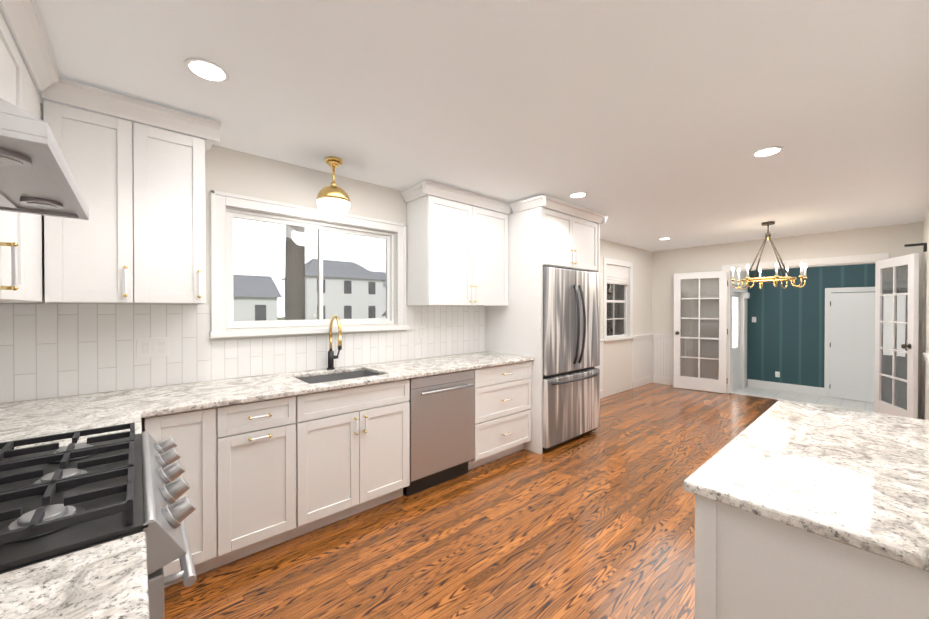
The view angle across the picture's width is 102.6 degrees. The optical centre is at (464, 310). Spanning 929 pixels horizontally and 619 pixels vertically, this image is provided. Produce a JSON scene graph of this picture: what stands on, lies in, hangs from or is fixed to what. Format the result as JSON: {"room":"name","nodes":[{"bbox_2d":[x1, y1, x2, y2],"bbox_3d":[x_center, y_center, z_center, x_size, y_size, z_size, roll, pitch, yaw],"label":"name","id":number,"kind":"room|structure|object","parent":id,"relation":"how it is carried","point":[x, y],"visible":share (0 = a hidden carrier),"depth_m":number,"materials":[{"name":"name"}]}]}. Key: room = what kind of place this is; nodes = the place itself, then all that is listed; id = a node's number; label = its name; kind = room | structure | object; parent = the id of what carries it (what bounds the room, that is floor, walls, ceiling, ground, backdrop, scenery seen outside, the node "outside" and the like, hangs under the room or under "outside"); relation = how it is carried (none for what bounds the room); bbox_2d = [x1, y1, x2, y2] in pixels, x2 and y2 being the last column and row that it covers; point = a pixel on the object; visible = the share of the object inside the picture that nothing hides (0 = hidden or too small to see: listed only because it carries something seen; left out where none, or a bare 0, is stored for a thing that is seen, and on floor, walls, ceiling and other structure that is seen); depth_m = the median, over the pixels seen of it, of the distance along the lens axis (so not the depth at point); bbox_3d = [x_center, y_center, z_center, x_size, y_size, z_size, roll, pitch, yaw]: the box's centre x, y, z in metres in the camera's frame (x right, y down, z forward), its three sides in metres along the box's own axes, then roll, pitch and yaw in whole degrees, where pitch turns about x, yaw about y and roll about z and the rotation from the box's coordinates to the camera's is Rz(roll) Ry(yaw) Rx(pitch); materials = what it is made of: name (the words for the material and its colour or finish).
{"room":"kitchen","nodes":[
{"label":"kitchen","id":0,"kind":"room"},
{"bbox_2d":[0,103,651,431],"bbox_3d":[0.506,0.130,4.408,8.165,2.450,0.140,0,1,-41],"label":"wall","id":1,"kind":"structure","parent":0,"point":[231,171],"depth_m":3.00,"materials":[{"name":"paint"}]},
{"bbox_2d":[41,78,220,303],"bbox_3d":[-1.768,-0.552,2.035,0.684,1.025,0.406,0,1,-41],"label":"upper cabinet","id":2,"kind":"object","parent":1,"relation":"attached to","point":[138,237],"visible":0.98,"depth_m":1.89,"materials":[{"name":"white wood"}]},
{"bbox_2d":[136,337,168,357],"bbox_3d":[-1.854,0.219,2.216,0.150,0.115,0.013,0,1,-41],"label":"outlet","id":3,"kind":"object","parent":1,"relation":"attached to","point":[151,347],"depth_m":2.21,"materials":[{"name":"plastic"}]},
{"bbox_2d":[0,304,485,402],"bbox_3d":[-1.086,0.204,2.905,3.504,0.491,0.010,0,1,-41],"label":"tile backsplash","id":4,"kind":"structure","parent":1,"relation":"attached to","point":[52,350],"depth_m":2.25,"materials":[{"name":"white tile"}]},
{"bbox_2d":[209,190,408,337],"bbox_3d":[-1.110,-0.305,2.915,1.490,0.950,0.160,0,1,-41],"label":"window","id":5,"kind":"structure","parent":1,"relation":"in","point":[231,214],"depth_m":2.78,"materials":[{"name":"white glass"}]},
{"bbox_2d":[419,325,425,337],"bbox_3d":[-0.393,0.196,3.505,0.075,0.115,0.006,0,1,-41],"label":"outlet","id":6,"kind":"object","parent":1,"relation":"attached to","point":[422,329],"depth_m":3.50,"materials":[{"name":"plastic"}]},
{"bbox_2d":[400,180,511,305],"bbox_3d":[-0.042,-0.562,3.554,1.072,1.025,0.406,0,1,-41],"label":"upper cabinet","id":7,"kind":"object","parent":1,"relation":"attached to","point":[457,253],"visible":1,"depth_m":3.36,"materials":[{"name":"white wood"}]},
{"bbox_2d":[594,339,603,398],"bbox_3d":[1.602,0.894,5.263,1.435,0.910,0.030,0,1,-41],"label":"trim","id":8,"kind":"structure","parent":1,"relation":"attached to","point":[600,366],"depth_m":5.71,"materials":[{"name":"white wood"}]},
{"bbox_2d":[603,257,634,341],"bbox_3d":[2.489,-0.178,6.092,1.020,1.295,0.150,0,1,-41],"label":"dining room window","id":9,"kind":"structure","parent":1,"relation":"in","point":[616,309],"depth_m":6.19,"materials":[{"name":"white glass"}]},
{"bbox_2d":[607,264,628,284],"bbox_3d":[2.490,-0.584,6.088,0.790,0.297,0.032,0,1,-41],"label":"roman shade","id":10,"kind":"object","parent":9,"relation":"attached to","point":[617,275],"visible":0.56,"depth_m":6.08,"materials":[{"name":"fabric"}]},
{"bbox_2d":[632,334,653,388],"bbox_3d":[3.192,0.885,6.662,0.800,0.910,0.032,0,1,-41],"label":"trim","id":11,"kind":"structure","parent":1,"relation":"attached to","point":[642,350],"depth_m":6.67,"materials":[{"name":"white wood"}]},
{"bbox_2d":[0,0,928,250],"bbox_3d":[2.776,-1.132,3.985,11.025,0.080,3.761,0,1,-41],"label":"ceiling","id":12,"kind":"structure","parent":0,"point":[645,124],"depth_m":1.85,"materials":[{"name":"paint"}]},
{"bbox_2d":[184,58,229,82],"bbox_3d":[-1.149,-1.072,1.663,0.170,0.006,0.170,0,1,-41],"label":"recessed light","id":13,"kind":"object","parent":12,"relation":"in","point":[206,70],"visible":1,"depth_m":1.65,"materials":[{"name":"white plastic"}]},
{"bbox_2d":[317,156,350,217],"bbox_3d":[-0.937,-0.873,2.665,0.230,0.416,0.230,0,1,-41],"label":"pendant light","id":14,"kind":"object","parent":12,"relation":"hanging from","point":[333,199],"visible":1,"depth_m":2.60,"materials":[{"name":"gold metal"}]},
{"bbox_2d":[569,192,586,197],"bbox_3d":[1.062,-1.084,3.485,0.170,0.006,0.170,0,1,-41],"label":"recessed light","id":15,"kind":"object","parent":12,"relation":"in","point":[577,194],"visible":0.98,"depth_m":3.48,"materials":[{"name":"white plastic"}]},
{"bbox_2d":[752,146,783,156],"bbox_3d":[2.055,-1.078,2.525,0.170,0.006,0.170,0,1,-41],"label":"recessed light","id":16,"kind":"object","parent":12,"relation":"in","point":[767,151],"visible":1,"depth_m":2.51,"materials":[{"name":"white plastic"}]},
{"bbox_2d":[731,221,807,288],"bbox_3d":[3.756,-0.687,4.604,0.700,0.815,0.700,0,1,-41],"label":"chandelier","id":17,"kind":"object","parent":12,"relation":"hanging from","point":[776,278],"visible":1,"depth_m":4.58,"materials":[{"name":"gold metal"}]},
{"bbox_2d":[164,383,873,618],"bbox_3d":[2.776,1.553,4.003,11.025,0.390,3.761,0,1,-41],"label":"floor","id":18,"kind":"structure","parent":0,"point":[598,522],"depth_m":2.20,"materials":[{"name":"brown wood"}]},
{"bbox_2d":[0,422,196,618],"bbox_3d":[-1.139,0.892,0.905,0.740,0.973,0.770,0,1,-41],"label":"range","id":19,"kind":"object","parent":18,"relation":"on","point":[56,500],"visible":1,"depth_m":0.88,"materials":[{"name":"metal"}]},
{"bbox_2d":[143,361,531,587],"bbox_3d":[-0.609,0.924,2.878,2.833,0.883,0.666,0,1,-41],"label":"base cabinet","id":20,"kind":"object","parent":18,"relation":"on","point":[257,476],"visible":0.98,"depth_m":2.19,"materials":[{"name":"white wood"}]},
{"bbox_2d":[0,532,148,618],"bbox_3d":[-0.488,0.484,0.077,0.661,0.030,1.322,0,1,-41],"label":"countertop","id":21,"kind":"structure","parent":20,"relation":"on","point":[108,580],"depth_m":0.63,"materials":[{"name":"white stone"}]},
{"bbox_2d":[0,407,151,449],"bbox_3d":[-1.565,0.475,1.304,0.668,0.030,0.390,0,1,-41],"label":"countertop","id":22,"kind":"structure","parent":20,"relation":"on","point":[18,431],"depth_m":1.48,"materials":[{"name":"white stone"}]},
{"bbox_2d":[0,351,533,426],"bbox_3d":[-0.863,0.467,2.654,3.506,0.030,0.671,0,1,-41],"label":"countertop","id":23,"kind":"structure","parent":20,"relation":"on","point":[170,399],"depth_m":2.13,"materials":[{"name":"white stone"}]},
{"bbox_2d":[327,315,341,369],"bbox_3d":[-0.964,0.241,2.821,0.101,0.417,0.216,0,1,-41],"label":"faucet","id":24,"kind":"object","parent":23,"relation":"on","point":[331,356],"visible":1,"depth_m":2.85,"materials":[{"name":"gold metal"}]},
{"bbox_2d":[297,370,379,383],"bbox_3d":[-0.882,0.645,2.655,0.584,0.323,0.428,0,1,-41],"label":"sink basin","id":25,"kind":"object","parent":23,"relation":"in","point":[332,377],"visible":0.06,"depth_m":2.85,"materials":[{"name":"silver metal"}]},
{"bbox_2d":[403,369,474,495],"bbox_3d":[-0.338,0.925,3.095,0.625,0.878,0.683,0,1,-41],"label":"dishwasher","id":26,"kind":"object","parent":18,"relation":"on","point":[442,428],"visible":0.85,"depth_m":2.86,"materials":[{"name":"metal"}]},
{"bbox_2d":[486,194,607,454],"bbox_3d":[0.905,0.140,4.124,1.222,2.435,0.809,0,1,-41],"label":"cabinet","id":27,"kind":"object","parent":18,"relation":"on","point":[539,238],"visible":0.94,"depth_m":3.69,"materials":[{"name":"white wood"}]},
{"bbox_2d":[543,267,599,450],"bbox_3d":[0.924,0.467,4.088,0.992,1.780,0.835,0,1,-41],"label":"refrigerator","id":28,"kind":"object","parent":18,"relation":"on","point":[571,353],"visible":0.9,"depth_m":3.76,"materials":[{"name":"metal"}]},
{"bbox_2d":[695,494,928,618],"bbox_3d":[1.032,0.936,0.954,0.521,0.884,0.626,0,1,-41],"label":"base cabinet","id":29,"kind":"object","parent":18,"relation":"on","point":[748,565],"visible":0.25,"depth_m":0.86,"materials":[{"name":"white wood"}]},
{"bbox_2d":[683,399,928,571],"bbox_3d":[1.327,0.476,1.227,1.378,0.030,0.650,0,1,-41],"label":"countertop","id":30,"kind":"structure","parent":29,"relation":"on","point":[858,479],"depth_m":1.04,"materials":[{"name":"stone"}]},
{"bbox_2d":[733,271,747,388],"bbox_3d":[5.167,0.276,7.351,2.720,2.780,0.140,0,1,-41],"label":"wall","id":31,"kind":"structure","parent":0,"point":[743,274],"depth_m":7.95,"materials":[{"name":"paint"}]},
{"bbox_2d":[732,293,739,391],"bbox_3d":[5.463,0.644,7.622,1.096,2.040,0.050,0,1,-41],"label":"entry door","id":32,"kind":"structure","parent":31,"relation":"in","point":[735,338],"depth_m":7.81,"materials":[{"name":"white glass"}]},
{"bbox_2d":[733,282,749,388],"bbox_3d":[5.543,0.555,7.531,1.440,2.220,0.090,0,1,-41],"label":"door frame","id":33,"kind":"structure","parent":31,"relation":"attached to","point":[745,294],"depth_m":7.92,"materials":[{"name":"white wood"}]},
{"bbox_2d":[652,221,922,418],"bbox_3d":[4.664,0.121,5.757,0.140,2.450,3.329,0,1,-41],"label":"wall","id":34,"kind":"structure","parent":0,"point":[892,240],"depth_m":5.92,"materials":[{"name":"paint"}]},
{"bbox_2d":[653,334,718,384],"bbox_3d":[3.864,0.886,6.542,0.030,0.910,1.101,0,1,-41],"label":"trim","id":35,"kind":"structure","parent":34,"relation":"attached to","point":[663,343],"depth_m":6.56,"materials":[{"name":"white wood"}]},
{"bbox_2d":[673,271,727,392],"bbox_3d":[3.931,0.343,6.236,0.230,1.985,0.762,0,1,-41],"label":"french door","id":36,"kind":"structure","parent":34,"relation":"in","point":[719,385],"depth_m":6.24,"materials":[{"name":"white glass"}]},
{"bbox_2d":[722,253,889,392],"bbox_3d":[4.894,0.300,5.496,0.180,2.095,1.815,0,1,-41],"label":"door frame","id":37,"kind":"structure","parent":34,"relation":"attached to","point":[846,260],"depth_m":5.62,"materials":[{"name":"white wood"}]},
{"bbox_2d":[747,263,874,387],"bbox_3d":[7.149,0.276,7.264,0.140,2.780,2.890,0,1,-41],"label":"wall","id":38,"kind":"structure","parent":0,"point":[786,334],"depth_m":7.62,"materials":[{"name":"teal paint"}]},
{"bbox_2d":[747,287,874,396],"bbox_3d":[6.979,0.611,7.337,0.018,2.110,2.260,0,1,-41],"label":"door frame","id":39,"kind":"structure","parent":38,"relation":"attached to","point":[820,391],"depth_m":7.25,"materials":[{"name":"white wood"}]},
{"bbox_2d":[829,292,874,402],"bbox_3d":[7.273,0.661,6.839,0.214,2.000,0.808,0,1,-41],"label":"door","id":40,"kind":"structure","parent":38,"relation":"in","point":[852,363],"depth_m":6.92,"materials":[{"name":"white wood"}]},
{"bbox_2d":[921,208,928,419],"bbox_3d":[2.706,0.146,1.909,7.885,2.450,0.140,0,1,-41],"label":"wall","id":41,"kind":"structure","parent":0,"point":[925,313],"depth_m":4.22,"materials":[{"name":"paint"}]},
{"bbox_2d":[874,253,918,418],"bbox_3d":[5.168,0.354,4.466,0.717,1.985,0.332,0,1,-41],"label":"french door","id":42,"kind":"structure","parent":41,"relation":"in","point":[896,326],"depth_m":4.42,"materials":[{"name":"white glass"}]},
{"bbox_2d":[904,243,926,251],"bbox_3d":[4.991,-0.696,4.117,0.030,0.095,0.158,0,1,-41],"label":"bracket","id":43,"kind":"object","parent":41,"relation":"attached to","point":[924,245],"visible":1,"depth_m":4.08,"materials":[{"name":"black metal"}]},
{"bbox_2d":[923,353,928,419],"bbox_3d":[4.216,0.907,3.358,1.910,0.910,0.030,0,1,-41],"label":"trim","id":44,"kind":"structure","parent":41,"relation":"attached to","point":[926,356],"depth_m":3.79,"materials":[{"name":"white wood"}]},
{"bbox_3d":[-1.360,0.156,0.455,0.140,2.450,3.329,0,1,-41],"label":"wall","id":45,"kind":"structure","parent":0,"visible":0},
{"bbox_2d":[0,0,58,302],"bbox_3d":[-1.195,-0.533,0.683,0.411,1.045,3.173,0,1,-41],"label":"upper cabinet","id":46,"kind":"object","parent":45,"relation":"attached to","point":[21,257],"visible":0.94,"depth_m":1.39,"materials":[{"name":"white wood"}]},
{"bbox_2d":[0,98,88,219],"bbox_3d":[-1.219,-0.439,0.806,0.517,0.274,0.784,0,1,-41],"label":"range hood","id":47,"kind":"object","parent":45,"relation":"attached to","point":[36,177],"visible":1,"depth_m":0.85,"materials":[{"name":"silver metal"}]},
{"label":"outside","id":48,"kind":"structure","parent":0,"visible":0},
{"bbox_3d":[-25.865,2.244,59.412,120.000,0.100,116.539,0,1,-41],"label":"ground","id":49,"kind":"structure","parent":48,"visible":0},
{"bbox_2d":[233,274,280,320],"bbox_3d":[-21.717,-0.547,35.160,6.299,5.800,7.700,0,1,-41],"label":"house","id":50,"kind":"structure","parent":49,"relation":"on","point":[241,299],"depth_m":33.67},
{"bbox_2d":[233,218,304,319],"bbox_3d":[-4.187,-4.631,16.977,18.477,14.212,17.380,0,1,-41],"label":"trees","id":51,"kind":"object","parent":49,"relation":"on","point":[290,249],"depth_m":10.17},
{"bbox_2d":[281,259,385,319],"bbox_3d":[-16.200,-1.969,46.136,9.900,8.500,8.700,0,1,-41],"label":"house","id":52,"kind":"structure","parent":49,"relation":"on","point":[333,263],"depth_m":43.32,"materials":[{"name":"white"}]},
{"bbox_2d":[381,299,385,317],"bbox_3d":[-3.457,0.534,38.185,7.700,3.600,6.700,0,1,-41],"label":"house","id":53,"kind":"structure","parent":49,"relation":"on","point":[383,305],"depth_m":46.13,"materials":[{"name":"white"}]}
]}

